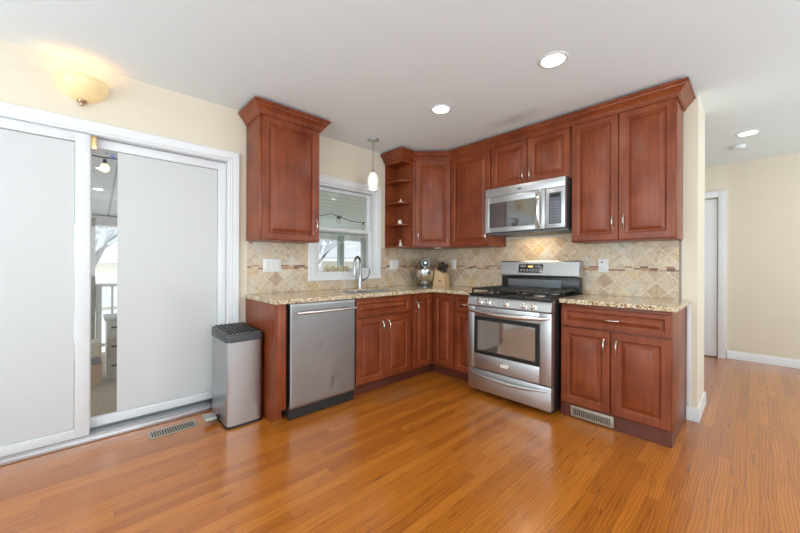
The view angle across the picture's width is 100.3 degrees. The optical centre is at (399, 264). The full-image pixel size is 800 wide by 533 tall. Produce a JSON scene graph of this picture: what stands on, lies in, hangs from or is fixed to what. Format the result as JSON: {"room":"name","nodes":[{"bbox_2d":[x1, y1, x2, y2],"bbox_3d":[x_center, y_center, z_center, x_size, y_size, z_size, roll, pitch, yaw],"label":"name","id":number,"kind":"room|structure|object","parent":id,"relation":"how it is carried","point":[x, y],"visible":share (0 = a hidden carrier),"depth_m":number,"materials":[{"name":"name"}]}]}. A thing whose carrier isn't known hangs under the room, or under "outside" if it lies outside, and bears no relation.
{"room":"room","nodes":[
{"label":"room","id":0,"kind":"room"},
{"bbox_2d":[10,130,184,216],"bbox_3d":[-4.107,-0.974,2.630,3.900,0.610,3.150,0,0,-43],"label":"ceiling","id":1,"kind":"structure","parent":0,"point":[104,185],"depth_m":3.74,"materials":[{"name":"white paint"}]},
{"bbox_2d":[92,155,117,172],"bbox_3d":[-2.664,-0.911,2.992,1.301,0.175,0.072,0,0,-43],"label":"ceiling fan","id":2,"kind":"object","parent":1,"relation":"hanging from","point":[104,167],"visible":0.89,"depth_m":2.99,"materials":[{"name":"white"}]},
{"bbox_2d":[0,39,428,322],"bbox_3d":[-1.867,0.032,2.469,6.350,2.675,0.160,0,0,-43],"label":"wall","id":3,"kind":"structure","parent":0,"point":[26,78],"depth_m":2.70,"materials":[{"name":"beige paint"}]},
{"bbox_2d":[52,69,109,105],"bbox_3d":[-2.025,-1.109,2.127,0.270,0.173,0.137,0,0,-43],"label":"wall sconce","id":4,"kind":"object","parent":3,"relation":"attached to","point":[84,88],"visible":1,"depth_m":2.10,"materials":[{"name":"beige glass"}]},
{"bbox_2d":[0,116,227,466],"bbox_3d":[-2.149,0.148,2.190,1.857,2.039,0.179,0,0,-43],"label":"door","id":5,"kind":"structure","parent":3,"relation":"in","point":[172,215],"depth_m":2.19,"materials":[{"name":"white glass"}]},
{"bbox_2d":[0,101,239,323],"bbox_3d":[-2.099,0.113,2.137,2.023,2.110,0.024,0,0,-43],"label":"trim","id":6,"kind":"structure","parent":3,"relation":"attached to","point":[8,110],"depth_m":2.55,"materials":[{"name":"white paint"}]},
{"bbox_2d":[263,259,280,271],"bbox_3d":[-1.155,0.009,3.021,0.167,0.117,0.009,0,0,-43],"label":"light switch","id":7,"kind":"object","parent":3,"relation":"attached to","point":[269,265],"visible":1,"depth_m":3.02,"materials":[{"name":"white plastic"}]},
{"bbox_2d":[238,96,330,243],"bbox_3d":[-0.996,-0.740,2.911,0.666,1.083,0.382,0,0,-43],"label":"upper cabinet","id":8,"kind":"object","parent":3,"relation":"attached to","point":[282,154],"visible":1,"depth_m":2.79,"materials":[{"name":"brown wood"}]},
{"bbox_2d":[307,174,380,280],"bbox_3d":[-0.612,-0.366,3.637,0.925,1.068,0.174,0,0,-43],"label":"window","id":9,"kind":"structure","parent":3,"relation":"in","point":[326,183],"depth_m":3.71,"materials":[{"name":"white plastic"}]},
{"bbox_2d":[324,265,330,271],"bbox_3d":[-0.750,0.044,3.442,0.068,0.066,0.026,0,0,-43],"label":"house ornament","id":10,"kind":"object","parent":9,"relation":"on","point":[327,268],"visible":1,"depth_m":3.43,"materials":[{"name":"ceramic"}]},
{"bbox_2d":[331,265,336,271],"bbox_3d":[-0.693,0.044,3.495,0.068,0.066,0.026,0,0,-43],"label":"house ornament","id":11,"kind":"object","parent":9,"relation":"on","point":[333,268],"visible":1,"depth_m":3.49,"materials":[{"name":"ceramic"}]},
{"bbox_2d":[337,265,342,271],"bbox_3d":[-0.636,0.044,3.549,0.068,0.066,0.026,0,0,-43],"label":"house ornament","id":12,"kind":"object","parent":9,"relation":"on","point":[339,268],"visible":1,"depth_m":3.54,"materials":[{"name":"ceramic"}]},
{"bbox_2d":[343,265,348,271],"bbox_3d":[-0.579,0.044,3.602,0.068,0.066,0.026,0,0,-43],"label":"house ornament","id":13,"kind":"object","parent":9,"relation":"on","point":[346,268],"visible":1,"depth_m":3.59,"materials":[{"name":"ceramic"}]},
{"bbox_2d":[390,260,398,268],"bbox_3d":[-0.069,0.002,4.043,0.145,0.114,0.009,0,0,-43],"label":"outlet","id":14,"kind":"object","parent":3,"relation":"attached to","point":[394,264],"visible":1,"depth_m":4.04,"materials":[{"name":"white plastic"}]},
{"bbox_2d":[385,158,412,247],"bbox_3d":[-0.017,-0.709,3.893,0.172,1.028,0.293,0,0,-43],"label":"open shelf unit","id":15,"kind":"object","parent":3,"relation":"attached to","point":[398,173],"visible":1,"depth_m":3.94,"materials":[{"name":"brown wood"}]},
{"bbox_2d":[74,215,365,241],"bbox_3d":[-1.347,-0.843,5.241,11.500,0.630,3.169,0,0,-43],"label":"trim","id":16,"kind":"structure","parent":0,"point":[107,221],"depth_m":6.94,"materials":[{"name":"white paint"}]},
{"bbox_2d":[201,167,365,235],"bbox_3d":[0.081,-0.958,6.569,7.600,0.610,3.150,0,0,-43],"label":"siding","id":17,"kind":"object","parent":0,"point":[353,208],"depth_m":5.69,"materials":[{"name":"white plastic"}]},
{"bbox_2d":[319,213,364,228],"bbox_3d":[-0.768,-0.751,6.012,3.203,0.221,0.072,0,0,-43],"label":"string lights","id":18,"kind":"object","parent":17,"relation":"hanging from","point":[331,213],"visible":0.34,"depth_m":5.79,"materials":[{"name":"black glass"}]},
{"bbox_2d":[0,355,799,532],"bbox_3d":[1.177,1.207,2.563,6.720,0.050,3.900,0,0,-43],"label":"floor","id":19,"kind":"structure","parent":0,"point":[431,451],"depth_m":1.90,"materials":[{"name":"brown wood"}]},
{"bbox_2d":[147,420,197,439],"bbox_3d":[-1.604,1.167,2.364,0.285,0.006,0.130,0,0,-43],"label":"floor vent","id":20,"kind":"object","parent":19,"relation":"in","point":[169,430],"visible":1,"depth_m":2.35,"materials":[{"name":"metal"}]},
{"bbox_2d":[202,322,262,429],"bbox_3d":[-1.301,0.826,2.558,0.357,0.690,0.420,0,0,-43],"label":"trash can","id":21,"kind":"object","parent":19,"relation":"on","point":[236,347],"visible":1,"depth_m":2.45,"materials":[{"name":"silver metal"}]},
{"bbox_2d":[246,299,285,422],"bbox_3d":[-1.085,0.733,2.670,0.082,0.877,0.618,0,0,-43],"label":"end panel","id":22,"kind":"object","parent":19,"relation":"on","point":[270,319],"visible":0.77,"depth_m":2.47,"materials":[{"name":"brown wood"}]},
{"bbox_2d":[282,299,356,419],"bbox_3d":[-0.789,0.733,2.886,0.593,0.870,0.673,0,0,-43],"label":"dishwasher","id":23,"kind":"object","parent":19,"relation":"on","point":[320,336],"visible":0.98,"depth_m":2.65,"materials":[{"name":"silver metal"}]},
{"bbox_2d":[353,294,411,395],"bbox_3d":[-0.328,0.736,3.359,0.715,0.877,0.653,0,0,-43],"label":"base cabinet","id":24,"kind":"object","parent":19,"relation":"on","point":[383,324],"visible":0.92,"depth_m":3.12,"materials":[{"name":"brown wood"}]},
{"bbox_2d":[407,292,458,377],"bbox_3d":[0.355,0.739,3.831,0.920,0.877,0.900,0,0,-43],"label":"base cabinet","id":25,"kind":"object","parent":19,"relation":"on","point":[433,313],"visible":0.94,"depth_m":3.49,"materials":[{"name":"brown wood"}]},
{"bbox_2d":[245,284,487,304],"bbox_3d":[-0.076,0.280,3.254,2.363,0.034,1.169,0,0,-43],"label":"countertop","id":26,"kind":"structure","parent":25,"relation":"on","point":[280,298],"depth_m":3.01,"materials":[{"name":"stone"}]},
{"bbox_2d":[353,256,369,288],"bbox_3d":[-0.430,0.084,3.586,0.091,0.354,0.232,0,0,42],"label":"faucet","id":27,"kind":"object","parent":26,"relation":"on","point":[360,279],"visible":1,"depth_m":3.58,"materials":[{"name":"silver metal"}]},
{"bbox_2d":[341,290,391,293],"bbox_3d":[-0.320,0.372,3.348,0.654,0.187,0.376,0,0,-43],"label":"sink","id":28,"kind":"object","parent":26,"relation":"in","point":[365,291],"visible":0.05,"depth_m":3.54,"materials":[{"name":"silver metal"}]},
{"bbox_2d":[416,258,433,286],"bbox_3d":[0.301,0.092,4.104,0.214,0.343,0.332,0,0,0],"label":"stand mixer","id":29,"kind":"object","parent":26,"relation":"on","point":[424,276],"visible":1,"depth_m":3.98,"materials":[{"name":"metal"}]},
{"bbox_2d":[416,270,433,283],"bbox_3d":[0.301,0.149,4.045,0.214,0.166,0.214,0,0,0],"label":"bowl","id":30,"kind":"object","parent":29,"relation":"on","point":[424,276],"depth_m":3.97,"materials":[{"name":"silver metal"}]},
{"bbox_2d":[433,262,448,286],"bbox_3d":[0.499,0.114,4.040,0.174,0.301,0.112,0,0,36],"label":"knife block","id":31,"kind":"object","parent":26,"relation":"on","point":[441,278],"visible":1,"depth_m":4.00,"materials":[{"name":"brown wood"}]},
{"bbox_2d":[455,294,468,380],"bbox_3d":[0.848,0.741,3.501,0.653,0.877,0.250,0,0,-43],"label":"base cabinet","id":32,"kind":"object","parent":19,"relation":"on","point":[461,301],"visible":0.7,"depth_m":3.33,"materials":[{"name":"brown wood"}]},
{"bbox_2d":[468,261,582,413],"bbox_3d":[1.121,0.573,3.044,0.746,1.216,0.768,0,0,-43],"label":"gas range","id":33,"kind":"object","parent":19,"relation":"on","point":[514,326],"visible":0.99,"depth_m":2.84,"materials":[{"name":"silver metal"}]},
{"bbox_2d":[469,291,582,301],"bbox_3d":[1.147,0.264,3.067,0.678,0.042,0.768,0,0,-43],"label":"cooktop","id":34,"kind":"object","parent":33,"relation":"in","point":[518,296],"depth_m":2.84,"materials":[{"name":"metal"}]},
{"bbox_2d":[561,303,685,447],"bbox_3d":[1.711,0.745,2.583,0.653,0.877,0.690,0,0,-43],"label":"base cabinet","id":35,"kind":"object","parent":19,"relation":"on","point":[626,365],"visible":0.95,"depth_m":2.34,"materials":[{"name":"brown wood"}]},
{"bbox_2d":[571,405,613,428],"bbox_3d":[1.422,1.130,2.484,0.008,0.082,0.290,0,0,-43],"label":"register","id":36,"kind":"object","parent":35,"relation":"attached to","point":[598,418],"visible":1,"depth_m":2.47,"materials":[{"name":"metal"}]},
{"bbox_2d":[559,294,690,311],"bbox_3d":[1.730,0.287,2.584,0.649,0.034,0.724,0,0,-43],"label":"countertop","id":37,"kind":"structure","parent":35,"relation":"on","point":[642,303],"depth_m":2.43,"materials":[{"name":"stone"}]},
{"bbox_2d":[0,0,799,166],"bbox_3d":[1.142,-1.318,1.079,9.120,0.050,6.300,0,0,-43],"label":"ceiling","id":38,"kind":"structure","parent":0,"point":[366,68],"depth_m":2.07,"materials":[{"name":"paint"}]},
{"bbox_2d":[367,137,378,189],"bbox_3d":[-0.279,-1.038,3.464,0.124,0.520,0.124,0,0,-43],"label":"pendant light","id":39,"kind":"object","parent":38,"relation":"hanging from","point":[372,178],"visible":1,"depth_m":3.42,"materials":[{"name":"white glass"}]},
{"bbox_2d":[430,104,451,113],"bbox_3d":[0.343,-1.293,2.789,0.180,0.006,0.180,0,0,-43],"label":"recessed light","id":40,"kind":"object","parent":38,"relation":"in","point":[439,108],"visible":1,"depth_m":2.78,"materials":[{"name":"white glass"}]},
{"bbox_2d":[538,51,568,68],"bbox_3d":[0.969,-1.290,2.115,0.180,0.006,0.180,0,0,-43],"label":"recessed light","id":41,"kind":"object","parent":38,"relation":"in","point":[554,59],"visible":1,"depth_m":2.10,"materials":[{"name":"white glass"}]},
{"bbox_2d":[729,144,746,150],"bbox_3d":[3.671,-1.266,3.630,0.132,0.034,0.132,0,0,-43],"label":"smoke detector","id":42,"kind":"object","parent":38,"relation":"attached to","point":[740,146],"visible":1,"depth_m":3.60,"materials":[{"name":"white paint"}]},
{"bbox_2d":[735,129,761,136],"bbox_3d":[3.403,-1.281,3.266,0.180,0.006,0.180,0,0,-43],"label":"recessed light","id":43,"kind":"object","parent":38,"relation":"in","point":[749,132],"visible":1,"depth_m":3.27,"materials":[{"name":"white glass"}]},
{"bbox_2d":[429,93,704,418],"bbox_3d":[1.492,-0.054,3.671,0.510,2.475,2.710,0,0,-43],"label":"wall","id":44,"kind":"structure","parent":0,"point":[650,269],"depth_m":2.77,"materials":[{"name":"tile"}]},
{"bbox_2d":[400,161,465,249],"bbox_3d":[0.375,-0.707,4.045,0.604,1.028,0.608,0,0,-43],"label":"upper cabinet","id":45,"kind":"object","parent":44,"relation":"attached to","point":[431,179],"visible":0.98,"depth_m":3.82,"materials":[{"name":"brown wood"}]},
{"bbox_2d":[451,260,455,268],"bbox_3d":[0.670,0.002,4.165,0.009,0.116,0.075,0,0,-43],"label":"outlet","id":46,"kind":"object","parent":44,"relation":"attached to","point":[453,262],"visible":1,"depth_m":4.16,"materials":[{"name":"white plastic"}]},
{"bbox_2d":[451,149,505,247],"bbox_3d":[0.854,-0.706,3.724,0.348,1.028,0.522,0,0,-43],"label":"upper cabinet","id":47,"kind":"object","parent":44,"relation":"attached to","point":[471,175],"visible":0.74,"depth_m":3.62,"materials":[{"name":"brown wood"}]},
{"bbox_2d":[491,127,571,188],"bbox_3d":[1.301,-0.985,3.249,0.348,0.465,0.775,0,0,-43],"label":"upper cabinet","id":48,"kind":"object","parent":44,"relation":"attached to","point":[546,156],"visible":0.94,"depth_m":3.11,"materials":[{"name":"brown wood"}]},
{"bbox_2d":[485,176,571,236],"bbox_3d":[1.249,-0.520,3.204,0.478,0.452,0.770,0,0,-43],"label":"microwave","id":49,"kind":"object","parent":48,"relation":"attached to","point":[541,207],"visible":0.98,"depth_m":3.04,"materials":[{"name":"grey metal"}]},
{"bbox_2d":[380,76,695,163],"bbox_3d":[1.009,-1.227,3.217,2.800,0.093,0.476,0,0,35],"label":"crown molding","id":50,"kind":"structure","parent":44,"relation":"attached to","point":[682,89],"depth_m":2.86,"materials":[{"name":"brown wood"}]},
{"bbox_2d":[598,259,608,271],"bbox_3d":[1.792,0.009,2.952,0.037,0.120,0.080,0,0,-43],"label":"outlet","id":51,"kind":"object","parent":44,"relation":"attached to","point":[603,264],"visible":1,"depth_m":2.94,"materials":[{"name":"white plastic"}]},
{"bbox_2d":[572,97,682,243],"bbox_3d":[1.810,-0.702,2.707,0.348,1.028,0.705,0,0,-43],"label":"upper cabinet","id":52,"kind":"object","parent":44,"relation":"attached to","point":[627,167],"visible":0.94,"depth_m":2.56,"materials":[{"name":"brown wood"}]},
{"bbox_2d":[679,240,681,298],"bbox_3d":[2.169,0.042,2.584,0.012,0.456,0.013,0,0,-43],"label":"trim","id":53,"kind":"structure","parent":44,"relation":"attached to","point":[680,241],"depth_m":2.58,"materials":[{"name":"stone"}]},
{"bbox_2d":[686,305,690,406],"bbox_3d":[2.201,0.694,2.548,0.012,0.773,0.022,0,0,-43],"label":"trim","id":54,"kind":"structure","parent":44,"relation":"attached to","point":[689,306],"depth_m":2.54,"materials":[{"name":"white paint"}]},
{"bbox_2d":[686,391,705,422],"bbox_3d":[2.398,1.136,2.700,0.514,0.100,0.074,0,0,-43],"label":"baseboard","id":55,"kind":"structure","parent":44,"relation":"attached to","point":[692,414],"depth_m":2.54,"materials":[{"name":"white paint"}]},
{"bbox_2d":[705,153,799,359],"bbox_3d":[4.827,-0.041,3.555,0.310,2.475,4.550,0,0,-43],"label":"wall","id":56,"kind":"structure","parent":0,"point":[763,195],"depth_m":4.03,"materials":[{"name":"beige paint"}]},
{"bbox_2d":[704,190,725,358],"bbox_3d":[3.779,0.127,4.543,0.932,2.129,0.068,0,0,41],"label":"door","id":57,"kind":"structure","parent":56,"relation":"in","point":[715,210],"depth_m":4.30,"materials":[{"name":"white paint"}]},
{"bbox_2d":[727,350,799,368],"bbox_3d":[5.266,1.147,3.079,0.015,0.100,3.228,0,0,-43],"label":"baseboard","id":58,"kind":"structure","parent":56,"relation":"attached to","point":[779,361],"depth_m":4.01,"materials":[{"name":"white paint"}]},
{"label":"outside","id":59,"kind":"structure","parent":0,"visible":0},
{"bbox_2d":[74,309,116,351],"bbox_3d":[-12.544,1.852,25.526,70.000,0.050,41.650,0,0,-43],"label":"snow","id":60,"kind":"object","parent":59,"point":[109,310],"depth_m":10.22,"materials":[{"name":"white snow"}]},
{"bbox_2d":[74,236,116,311],"bbox_3d":[-12.556,0.227,15.692,4.600,3.200,6.900,0,0,41],"label":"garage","id":61,"kind":"structure","parent":60,"relation":"on","point":[106,267],"depth_m":13.47,"materials":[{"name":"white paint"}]},
{"bbox_2d":[74,226,116,307],"bbox_3d":[-8.875,0.093,10.142,1.929,3.526,2.030,0,0,-28],"label":"tree","id":62,"kind":"object","parent":60,"relation":"on","point":[105,236],"visible":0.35,"depth_m":9.95,"materials":[{"name":"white plant"}]},
{"bbox_2d":[319,239,344,263],"bbox_3d":[-3.496,-0.279,13.969,2.914,4.310,2.547,0,0,-43],"label":"tree","id":63,"kind":"object","parent":60,"relation":"on","point":[334,244],"visible":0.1,"depth_m":14.40,"materials":[{"name":"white plant"}]},
{"bbox_2d":[319,241,360,267],"bbox_3d":[-2.640,0.192,21.717,9.400,3.350,5.760,0,0,-43],"label":"house","id":64,"kind":"structure","parent":60,"relation":"on","point":[352,249],"depth_m":18.27,"materials":[{"name":"beige"}]},
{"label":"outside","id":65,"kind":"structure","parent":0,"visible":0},
{"bbox_2d":[91,352,116,416],"bbox_3d":[-1.349,1.302,5.233,11.500,0.100,3.150,0,0,-43],"label":"floor","id":66,"kind":"structure","parent":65,"point":[103,397],"depth_m":3.15,"materials":[{"name":"carpet"}]},
{"bbox_2d":[91,217,94,338],"bbox_3d":[-4.139,0.310,4.424,0.150,1.859,0.150,0,0,-43],"label":"porch post","id":67,"kind":"object","parent":66,"relation":"on","point":[92,218],"visible":0.24,"depth_m":4.40,"materials":[{"name":"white wood"}]},
{"bbox_2d":[91,359,101,386],"bbox_3d":[-3.231,1.133,3.454,0.220,0.220,0.262,0,0,-43],"label":"cardboard box","id":68,"kind":"object","parent":66,"relation":"on","point":[96,370],"visible":0.4,"depth_m":3.41,"materials":[{"name":"beige cardboard"}]},
{"bbox_2d":[74,339,101,365],"bbox_3d":[-3.241,0.912,3.452,0.230,0.220,0.270,0,0,-43],"label":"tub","id":69,"kind":"object","parent":68,"relation":"on","point":[96,345],"visible":0.44,"depth_m":3.41,"materials":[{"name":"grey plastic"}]},
{"bbox_2d":[74,357,99,365],"bbox_3d":[-3.241,0.987,3.452,0.210,0.070,0.250,0,0,-43],"label":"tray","id":70,"kind":"object","parent":69,"relation":"on","point":[94,360],"depth_m":3.40,"materials":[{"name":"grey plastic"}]},
{"bbox_2d":[95,283,116,346],"bbox_3d":[-3.508,0.753,5.019,1.582,0.979,0.090,0,0,-43],"label":"porch railing","id":71,"kind":"object","parent":66,"relation":"on","point":[98,310],"visible":0.28,"depth_m":4.49,"materials":[{"name":"white paint"}]},
{"bbox_2d":[103,313,116,379],"bbox_3d":[-3.046,0.911,3.930,0.660,0.665,0.460,0,0,-43],"label":"dresser","id":72,"kind":"object","parent":66,"relation":"on","point":[110,320],"visible":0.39,"depth_m":3.61,"materials":[{"name":"white wood"}]},
{"bbox_2d":[337,236,343,267],"bbox_3d":[-1.269,0.322,7.123,0.110,1.859,0.110,0,0,-43],"label":"porch post","id":73,"kind":"object","parent":66,"relation":"on","point":[340,239],"visible":0.44,"depth_m":7.08,"materials":[{"name":"paint"}]},
{"bbox_2d":[361,237,365,267],"bbox_3d":[-0.818,0.323,7.548,0.110,1.859,0.110,0,0,-43],"label":"porch post","id":74,"kind":"object","parent":66,"relation":"on","point":[363,239],"visible":0.36,"depth_m":7.50,"materials":[{"name":"paint"}]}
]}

